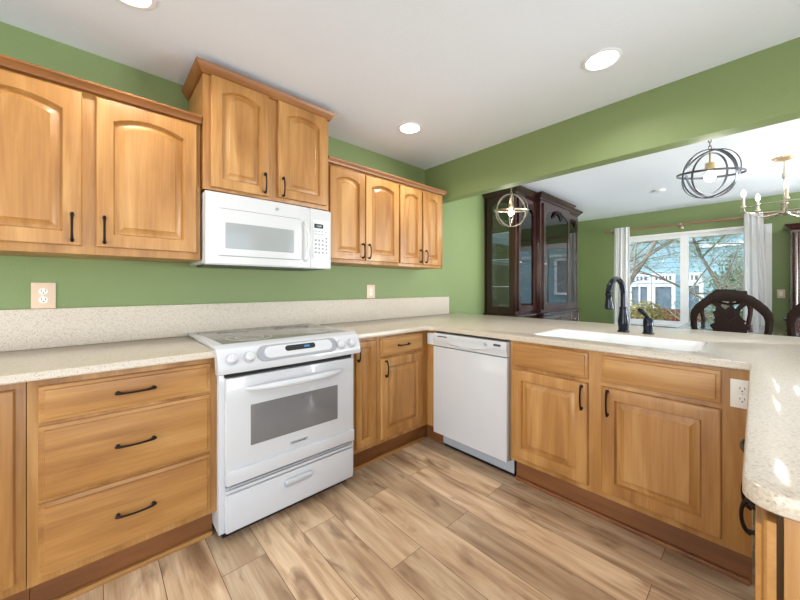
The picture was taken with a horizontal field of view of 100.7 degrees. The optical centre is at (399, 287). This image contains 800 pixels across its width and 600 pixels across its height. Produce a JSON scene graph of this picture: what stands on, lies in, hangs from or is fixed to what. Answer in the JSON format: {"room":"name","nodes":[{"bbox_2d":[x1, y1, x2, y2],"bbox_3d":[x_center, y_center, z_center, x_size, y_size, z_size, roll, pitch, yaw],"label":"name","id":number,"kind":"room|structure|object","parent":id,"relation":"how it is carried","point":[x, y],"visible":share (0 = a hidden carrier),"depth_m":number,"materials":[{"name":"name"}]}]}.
{"room":"kitchen","nodes":[
{"label":"kitchen","id":0,"kind":"room"},
{"bbox_2d":[0,21,483,314],"bbox_3d":[-0.334,-0.003,2.984,9.950,2.420,0.150,0,0,-43],"label":"wall","id":1,"kind":"structure","parent":0,"point":[80,283],"depth_m":2.03,"materials":[{"name":"green paint"}]},
{"bbox_2d":[31,283,55,308],"bbox_3d":[-1.721,0.041,1.599,0.082,0.125,0.009,0,0,-43],"label":"wall outlet","id":2,"kind":"object","parent":1,"relation":"attached to","point":[43,295],"visible":1,"depth_m":1.60,"materials":[{"name":"white plastic"}]},
{"bbox_2d":[38,288,47,294],"bbox_3d":[-1.719,0.021,1.598,0.033,0.033,0.004,0,0,-43],"label":"receptacle","id":3,"kind":"object","parent":2,"relation":"attached to","point":[41,291],"depth_m":1.60,"materials":[{"name":"white plastic"}]},
{"bbox_2d":[39,296,47,302],"bbox_3d":[-1.719,0.061,1.598,0.033,0.033,0.004,0,0,-43],"label":"receptacle","id":4,"kind":"object","parent":2,"relation":"attached to","point":[42,299],"depth_m":1.60,"materials":[{"name":"white plastic"}]},
{"bbox_2d":[0,54,201,262],"bbox_3d":[-1.494,-0.522,1.553,0.922,0.754,0.381,0,0,-43],"label":"upper cabinet","id":5,"kind":"object","parent":1,"relation":"attached to","point":[89,170],"visible":1,"depth_m":1.48,"materials":[{"name":"brown wood"}]},
{"bbox_2d":[0,297,448,351],"bbox_3d":[-0.926,0.198,2.319,3.978,0.188,0.022,0,0,-43],"label":"backsplash","id":6,"kind":"structure","parent":1,"relation":"attached to","point":[20,329],"depth_m":1.94,"materials":[{"name":"beige stone"}]},
{"bbox_2d":[181,56,335,210],"bbox_3d":[-0.866,-0.851,2.111,0.825,0.660,0.411,0,0,-43],"label":"upper cabinet","id":7,"kind":"object","parent":1,"relation":"attached to","point":[258,140],"visible":1,"depth_m":1.93,"materials":[{"name":"brown wood"}]},
{"bbox_2d":[190,190,330,270],"bbox_3d":[-0.853,-0.311,2.098,0.743,0.387,0.448,0,0,-43],"label":"microwave oven","id":8,"kind":"object","parent":7,"relation":"attached to","point":[237,232],"visible":1,"depth_m":1.90,"materials":[{"name":"white metal"}]},
{"bbox_2d":[328,163,398,267],"bbox_3d":[-0.353,-0.521,2.603,0.668,0.694,0.381,0,0,-43],"label":"upper cabinet","id":9,"kind":"object","parent":1,"relation":"attached to","point":[363,208],"visible":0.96,"depth_m":2.46,"materials":[{"name":"brown wood"}]},
{"bbox_2d":[328,155,446,195],"bbox_3d":[-0.142,-0.877,2.807,1.254,0.040,0.366,0,0,-43],"label":"crown molding","id":10,"kind":"structure","parent":9,"relation":"on","point":[332,160],"depth_m":2.58,"materials":[{"name":"brown wood"}]},
{"bbox_2d":[367,285,374,297],"bbox_3d":[-0.258,0.039,2.946,0.090,0.118,0.009,0,0,-43],"label":"wall outlet","id":11,"kind":"object","parent":1,"relation":"attached to","point":[370,288],"visible":1,"depth_m":2.94,"materials":[{"name":"white plastic"}]},
{"bbox_2d":[377,183,441,269],"bbox_3d":[0.099,-0.521,3.020,0.561,0.694,0.381,0,0,-43],"label":"upper cabinet","id":12,"kind":"object","parent":1,"relation":"attached to","point":[420,211],"visible":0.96,"depth_m":2.88,"materials":[{"name":"brown wood"}]},
{"bbox_2d":[0,0,799,221],"bbox_3d":[1.596,-1.263,0.887,9.950,0.100,5.850,0,0,-43],"label":"ceiling","id":13,"kind":"structure","parent":0,"point":[475,75],"depth_m":1.74,"materials":[{"name":"white paint"}]},
{"bbox_2d":[118,0,155,9],"bbox_3d":[-1.109,-1.209,1.353,0.184,0.006,0.184,0,0,-43],"label":"recessed light","id":14,"kind":"object","parent":13,"relation":"in","point":[137,4],"visible":1,"depth_m":1.41,"materials":[{"name":"white plastic"}]},
{"bbox_2d":[124,0,150,5],"bbox_3d":[-1.109,-1.211,1.353,0.146,0.002,0.146,0,0,-43],"label":"diffuser","id":15,"kind":"object","parent":14,"relation":"attached to","point":[127,2],"depth_m":1.41,"materials":[{"name":"white plastic"}]},
{"bbox_2d":[398,122,421,133],"bbox_3d":[0.076,-1.209,2.526,0.184,0.006,0.184,0,0,-43],"label":"recessed light","id":16,"kind":"object","parent":13,"relation":"in","point":[408,127],"visible":1,"depth_m":2.52,"materials":[{"name":"white plastic"}]},
{"bbox_2d":[400,124,418,132],"bbox_3d":[0.076,-1.211,2.526,0.146,0.002,0.146,0,0,-43],"label":"diffuser","id":17,"kind":"object","parent":16,"relation":"attached to","point":[404,128],"depth_m":2.53,"materials":[{"name":"white plastic"}]},
{"bbox_2d":[494,189,528,226],"bbox_3d":[1.076,-0.897,3.202,0.324,0.629,0.324,0,0,-43],"label":"orb pendant","id":18,"kind":"object","parent":13,"relation":"hanging from","point":[511,208],"visible":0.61,"depth_m":3.18,"materials":[{"name":"silver metal"}]},
{"bbox_2d":[582,47,622,71],"bbox_3d":[1.077,-1.209,1.768,0.184,0.006,0.184,0,0,-43],"label":"recessed light","id":19,"kind":"object","parent":13,"relation":"in","point":[605,58],"visible":1,"depth_m":1.76,"materials":[{"name":"white plastic"}]},
{"bbox_2d":[586,51,617,68],"bbox_3d":[1.077,-1.211,1.768,0.146,0.002,0.146,0,0,-43],"label":"diffuser","id":20,"kind":"object","parent":19,"relation":"attached to","point":[600,59],"depth_m":1.76,"materials":[{"name":"white plastic"}]},
{"bbox_2d":[654,189,664,192],"bbox_3d":[3.245,-1.200,4.138,0.110,0.024,0.110,0,0,-43],"label":"smoke detector","id":21,"kind":"object","parent":13,"relation":"attached to","point":[657,190],"visible":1,"depth_m":4.12,"materials":[{"name":"white plastic"}]},
{"bbox_2d":[676,139,746,198],"bbox_3d":[2.028,-0.898,2.168,0.340,0.628,0.340,0,0,-43],"label":"orb pendant","id":22,"kind":"object","parent":13,"relation":"hanging from","point":[710,175],"visible":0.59,"depth_m":2.16,"materials":[{"name":"grey metal"}]},
{"bbox_2d":[705,150,714,168],"bbox_3d":[2.028,-0.831,2.168,0.052,0.130,0.052,0,0,-43],"label":"socket","id":23,"kind":"object","parent":22,"relation":"attached to","point":[709,165],"depth_m":2.16,"materials":[{"name":"gold metal"}]},
{"bbox_2d":[740,154,799,218],"bbox_3d":[3.588,-0.940,3.095,0.586,0.544,0.579,0,0,-43],"label":"chandelier","id":24,"kind":"object","parent":13,"relation":"hanging from","point":[786,183],"visible":1,"depth_m":3.10,"materials":[{"name":"gold metal"}]},
{"bbox_2d":[741,189,745,207],"bbox_3d":[3.347,-0.863,3.228,0.040,0.180,0.040,0,0,-43],"label":"candle","id":25,"kind":"object","parent":24,"relation":"on","point":[743,193],"depth_m":3.22,"materials":[{"name":"white plastic"}]},
{"bbox_2d":[755,194,760,210],"bbox_3d":[3.640,-0.863,3.370,0.040,0.180,0.040,0,0,-43],"label":"candle","id":26,"kind":"object","parent":24,"relation":"on","point":[757,197],"depth_m":3.36,"materials":[{"name":"white plastic"}]},
{"bbox_2d":[783,178,789,198],"bbox_3d":[3.391,-0.863,2.906,0.040,0.180,0.040,0,0,-43],"label":"candle","id":27,"kind":"object","parent":24,"relation":"on","point":[786,183],"depth_m":2.90,"materials":[{"name":"white plastic"}]},
{"bbox_2d":[70,437,754,599],"bbox_3d":[1.596,1.257,0.887,9.950,0.100,5.850,0,0,-43],"label":"floor","id":28,"kind":"structure","parent":0,"point":[427,519],"depth_m":1.50,"materials":[{"name":"brown wood"}]},
{"bbox_2d":[0,382,29,599],"bbox_3d":[-1.721,0.766,1.148,0.622,0.881,0.653,0,0,-43],"label":"base cabinet","id":29,"kind":"object","parent":28,"relation":"on","point":[13,397],"visible":0.61,"depth_m":1.13,"materials":[{"name":"brown wood"}]},
{"bbox_2d":[27,358,216,599],"bbox_3d":[-1.271,0.766,1.563,0.598,0.881,0.653,0,0,-43],"label":"base cabinet","id":30,"kind":"object","parent":28,"relation":"on","point":[122,464],"visible":0.94,"depth_m":1.31,"materials":[{"name":"brown wood"}]},
{"bbox_2d":[0,336,215,384],"bbox_3d":[-1.620,0.309,1.255,1.516,0.032,0.647,0,0,-43],"label":"countertop","id":31,"kind":"structure","parent":30,"relation":"on","point":[18,366],"depth_m":1.40,"materials":[{"name":"beige stone"}]},
{"bbox_2d":[53,530,211,599],"bbox_3d":[-1.367,1.197,1.204,1.220,0.020,0.019,0,0,-43],"label":"trim","id":32,"kind":"structure","parent":28,"relation":"on","point":[124,571],"depth_m":1.41,"materials":[{"name":"brown wood"}]},
{"bbox_2d":[187,323,360,538],"bbox_3d":[-0.737,0.739,1.984,0.790,0.936,0.726,0,0,-43],"label":"range","id":33,"kind":"object","parent":28,"relation":"on","point":[285,431],"visible":1,"depth_m":1.71,"materials":[{"name":"white metal"}]},
{"bbox_2d":[187,323,353,348],"bbox_3d":[-0.777,0.283,2.027,0.790,0.017,0.608,0,0,-43],"label":"cooktop","id":34,"kind":"object","parent":33,"relation":"in","point":[220,339],"depth_m":1.91,"materials":[{"name":"grey ceramic"}]},
{"bbox_2d":[353,337,375,466],"bbox_3d":[-0.416,0.766,2.350,0.199,0.881,0.653,0,0,-43],"label":"base cabinet","id":35,"kind":"object","parent":28,"relation":"on","point":[364,362],"visible":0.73,"depth_m":2.13,"materials":[{"name":"brown wood"}]},
{"bbox_2d":[353,436,424,470],"bbox_3d":[-0.080,1.197,2.388,0.744,0.020,0.019,0,0,-43],"label":"trim","id":36,"kind":"structure","parent":28,"relation":"on","point":[383,455],"depth_m":2.37,"materials":[{"name":"brown wood"}]},
{"bbox_2d":[369,330,443,459],"bbox_3d":[-0.110,0.766,2.607,0.596,0.881,0.688,0,0,-43],"label":"base cabinet","id":37,"kind":"object","parent":28,"relation":"on","point":[401,359],"depth_m":2.37,"materials":[{"name":"brown wood"}]},
{"bbox_2d":[427,333,433,344],"bbox_3d":[0.237,0.391,2.510,0.016,0.083,0.064,0,0,-43],"label":"child latch","id":38,"kind":"object","parent":37,"relation":"attached to","point":[429,335],"visible":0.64,"depth_m":2.50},
{"bbox_2d":[433,332,515,476],"bbox_3d":[0.671,0.772,2.442,0.630,0.869,0.594,0,0,-43],"label":"dishwasher","id":39,"kind":"object","parent":28,"relation":"on","point":[472,374],"visible":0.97,"depth_m":2.19,"materials":[{"name":"white plastic"}]},
{"bbox_2d":[482,185,582,320],"bbox_3d":[1.964,0.017,4.614,2.060,2.381,0.561,0,0,-43],"label":"china cabinet","id":40,"kind":"object","parent":28,"relation":"on","point":[531,266],"visible":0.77,"depth_m":4.17,"materials":[{"name":"brown wood"}]},
{"bbox_2d":[492,207,508,306],"bbox_3d":[1.790,-0.381,4.803,1.880,1.304,0.005,0,0,-43],"label":"glass pane","id":41,"kind":"object","parent":40,"relation":"attached to","point":[500,245],"depth_m":4.37,"materials":[{"name":"clear glass"}]},
{"bbox_2d":[492,232,508,238],"bbox_3d":[1.915,-0.656,4.668,1.880,0.006,0.355,0,0,-43],"label":"glass shelf","id":42,"kind":"object","parent":40,"relation":"attached to","point":[505,235],"depth_m":4.24,"materials":[{"name":"clear glass"}]},
{"bbox_2d":[492,259,508,262],"bbox_3d":[1.915,-0.336,4.668,1.880,0.006,0.355,0,0,-43],"label":"glass shelf","id":43,"kind":"object","parent":40,"relation":"attached to","point":[493,260],"depth_m":4.26,"materials":[{"name":"clear glass"}]},
{"bbox_2d":[511,340,752,584],"bbox_3d":[1.227,0.766,1.851,0.653,0.881,1.020,0,0,-43],"label":"base cabinet","id":44,"kind":"object","parent":28,"relation":"on","point":[651,446],"visible":0.98,"depth_m":1.55,"materials":[{"name":"brown wood"}]},
{"bbox_2d":[730,378,748,408],"bbox_3d":[1.350,0.423,1.306,0.009,0.112,0.068,0,0,-43],"label":"wall outlet","id":45,"kind":"object","parent":44,"relation":"attached to","point":[738,388],"visible":0.84,"depth_m":1.31,"materials":[{"name":"white plastic"}]},
{"bbox_2d":[736,385,747,393],"bbox_3d":[1.349,0.403,1.305,0.004,0.033,0.033,0,0,-43],"label":"receptacle","id":46,"kind":"object","parent":45,"relation":"attached to","point":[740,389],"depth_m":1.30,"materials":[{"name":"white plastic"}]},
{"bbox_2d":[736,395,747,403],"bbox_3d":[1.349,0.444,1.305,0.004,0.033,0.033,0,0,-43],"label":"receptacle","id":47,"kind":"object","parent":45,"relation":"attached to","point":[740,399],"depth_m":1.31,"materials":[{"name":"white plastic"}]},
{"bbox_2d":[516,476,749,585],"bbox_3d":[1.074,1.197,1.711,0.018,0.020,1.010,0,0,-43],"label":"trim","id":48,"kind":"structure","parent":28,"relation":"on","point":[746,581],"depth_m":1.59,"materials":[{"name":"brown wood"}]},
{"bbox_2d":[700,289,752,324],"bbox_3d":[4.073,0.620,4.176,0.580,1.185,0.500,0,0,-41],"label":"dining chair","id":49,"kind":"object","parent":28,"relation":"on","point":[729,314],"visible":0.2,"depth_m":4.29,"materials":[{"name":"black wood"}]},
{"bbox_2d":[690,290,773,334],"bbox_3d":[2.942,0.620,2.968,0.500,1.185,0.580,0,0,43],"label":"dining chair","id":50,"kind":"object","parent":28,"relation":"on","point":[737,325],"visible":0.48,"depth_m":2.78,"materials":[{"name":"black wood"}]},
{"bbox_2d":[677,322,799,336],"bbox_3d":[3.854,0.827,3.122,1.560,0.760,1.880,0,0,-43],"label":"dining table","id":51,"kind":"object","parent":28,"relation":"on","point":[754,329],"visible":0.12,"depth_m":3.58,"materials":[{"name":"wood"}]},
{"bbox_2d":[739,438,799,599],"bbox_3d":[1.165,0.766,0.637,1.143,0.881,0.713,0,0,-43],"label":"base cabinet","id":52,"kind":"object","parent":28,"relation":"on","point":[777,538],"visible":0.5,"depth_m":0.48,"materials":[{"name":"brown wood"}]},
{"bbox_2d":[321,313,799,521],"bbox_3d":[0.828,0.309,1.877,2.338,0.032,3.047,0,0,-43],"label":"countertop","id":53,"kind":"structure","parent":52,"relation":"on","point":[771,460],"depth_m":1.42,"materials":[{"name":"beige stone"}]},
{"bbox_2d":[604,276,629,332],"bbox_3d":[1.383,0.113,2.115,0.260,0.361,0.067,0,0,-34],"label":"kitchen faucet","id":54,"kind":"object","parent":53,"relation":"on","point":[623,319],"visible":1,"depth_m":2.14,"materials":[{"name":"black metal"}]},
{"bbox_2d":[535,329,706,351],"bbox_3d":[1.239,0.407,1.925,0.454,0.220,0.804,0,0,-43],"label":"sink","id":55,"kind":"object","parent":53,"relation":"in","point":[683,345],"visible":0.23,"depth_m":2.04,"materials":[{"name":"white ceramic"}]},
{"bbox_2d":[638,308,653,334],"bbox_3d":[1.546,0.212,2.080,0.069,0.162,0.080,0,0,-43],"label":"handle","id":56,"kind":"object","parent":53,"relation":"on","point":[648,324],"visible":1,"depth_m":2.06,"materials":[{"name":"black metal"}]},
{"bbox_2d":[782,223,799,327],"bbox_3d":[5.259,0.220,3.681,0.445,1.975,1.310,0,0,-43],"label":"hutch","id":57,"kind":"object","parent":28,"relation":"on","point":[793,229],"visible":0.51,"depth_m":3.98,"materials":[{"name":"brown wood"}]},
{"bbox_2d":[786,303,799,336],"bbox_3d":[3.334,0.620,2.512,0.580,1.185,0.500,0,0,-37],"label":"dining chair","id":58,"kind":"object","parent":28,"relation":"on","point":[793,314],"visible":0.37,"depth_m":2.54,"materials":[{"name":"black wood"}]},
{"bbox_2d":[425,37,799,203],"bbox_3d":[2.161,-1.033,1.441,0.108,0.360,5.500,0,0,-43],"label":"wall header","id":59,"kind":"structure","parent":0,"point":[759,89],"depth_m":2.05,"materials":[{"name":"green paint"}]},
{"bbox_2d":[578,192,799,327],"bbox_3d":[5.184,-0.003,4.224,0.150,2.420,5.500,0,0,-43],"label":"wall","id":60,"kind":"structure","parent":0,"point":[595,247],"depth_m":5.24,"materials":[{"name":"green paint"}]},
{"bbox_2d":[630,223,771,326],"bbox_3d":[4.365,-0.098,5.033,0.120,1.490,1.710,0,0,-43],"label":"window","id":61,"kind":"structure","parent":60,"relation":"in","point":[684,237],"depth_m":5.04,"materials":[{"name":"white plastic"}]},
{"bbox_2d":[605,210,799,234],"bbox_3d":[4.354,-0.933,4.900,0.155,0.080,2.310,0,0,-43],"label":"curtain rod","id":62,"kind":"object","parent":60,"relation":"attached to","point":[681,225],"visible":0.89,"depth_m":4.87,"materials":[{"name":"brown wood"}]},
{"bbox_2d":[613,227,629,324],"bbox_3d":[3.679,0.100,5.503,0.068,2.175,0.260,0,0,-43],"label":"curtain","id":63,"kind":"object","parent":62,"relation":"hanging from","point":[622,235],"visible":0.62,"depth_m":5.49,"materials":[{"name":"white fabric"}]},
{"bbox_2d":[743,213,767,325],"bbox_3d":[4.713,0.100,4.378,0.067,2.175,0.255,0,0,-43],"label":"curtain","id":64,"kind":"object","parent":62,"relation":"hanging from","point":[754,273],"visible":0.6,"depth_m":4.39,"materials":[{"name":"white fabric"}]},
{"bbox_2d":[777,289,784,297],"bbox_3d":[4.980,0.087,4.328,0.009,0.114,0.070,0,0,-43],"label":"light switch","id":65,"kind":"object","parent":60,"relation":"attached to","point":[780,292],"visible":1,"depth_m":4.33,"materials":[{"name":"white plastic"}]},
{"label":"outside","id":66,"kind":"structure","parent":0,"visible":0},
{"bbox_3d":[15.610,1.657,17.557,33.250,0.100,50.000,0,0,-43],"label":"ground","id":67,"kind":"structure","parent":66,"visible":0},
{"bbox_2d":[630,298,672,320],"bbox_3d":[6.132,0.984,8.410,1.235,1.414,1.338,0,0,-43],"label":"shrub","id":68,"kind":"object","parent":67,"relation":"on","point":[656,316],"visible":0.23,"depth_m":8.18,"materials":[{"name":"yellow plant"}]},
{"bbox_2d":[630,308,741,321],"bbox_3d":[7.492,1.092,8.428,0.060,1.030,8.360,0,0,-43],"label":"fence","id":69,"kind":"object","parent":67,"relation":"on","point":[671,310],"visible":0.04,"depth_m":8.70,"materials":[{"name":"wood"}]},
{"bbox_2d":[630,233,743,310],"bbox_3d":[11.538,-2.693,11.091,7.000,8.600,22.800,0,0,-43],"label":"neighbor house","id":70,"kind":"structure","parent":67,"relation":"on","point":[652,289],"depth_m":10.14,"materials":[{"name":"blue"}]},
{"bbox_2d":[630,234,743,322],"bbox_3d":[6.666,-1.054,7.457,3.762,5.337,4.776,0,0,-24],"label":"tree","id":71,"kind":"object","parent":67,"relation":"on","point":[694,242],"visible":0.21,"depth_m":7.32,"materials":[{"name":"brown plant"}]},
{"bbox_2d":[630,234,743,292],"bbox_3d":[5.502,-1.235,7.871,5.103,5.696,4.349,0,0,10],"label":"tree","id":72,"kind":"object","parent":67,"relation":"on","point":[651,249],"visible":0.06,"depth_m":7.44,"materials":[{"name":"grey plant"}]},
{"bbox_2d":[706,254,743,321],"bbox_3d":[7.587,0.478,7.348,1.203,2.466,1.079,0,0,14],"label":"shrub","id":73,"kind":"object","parent":67,"relation":"on","point":[732,279],"visible":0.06,"depth_m":7.56,"materials":[{"name":"green plant"}]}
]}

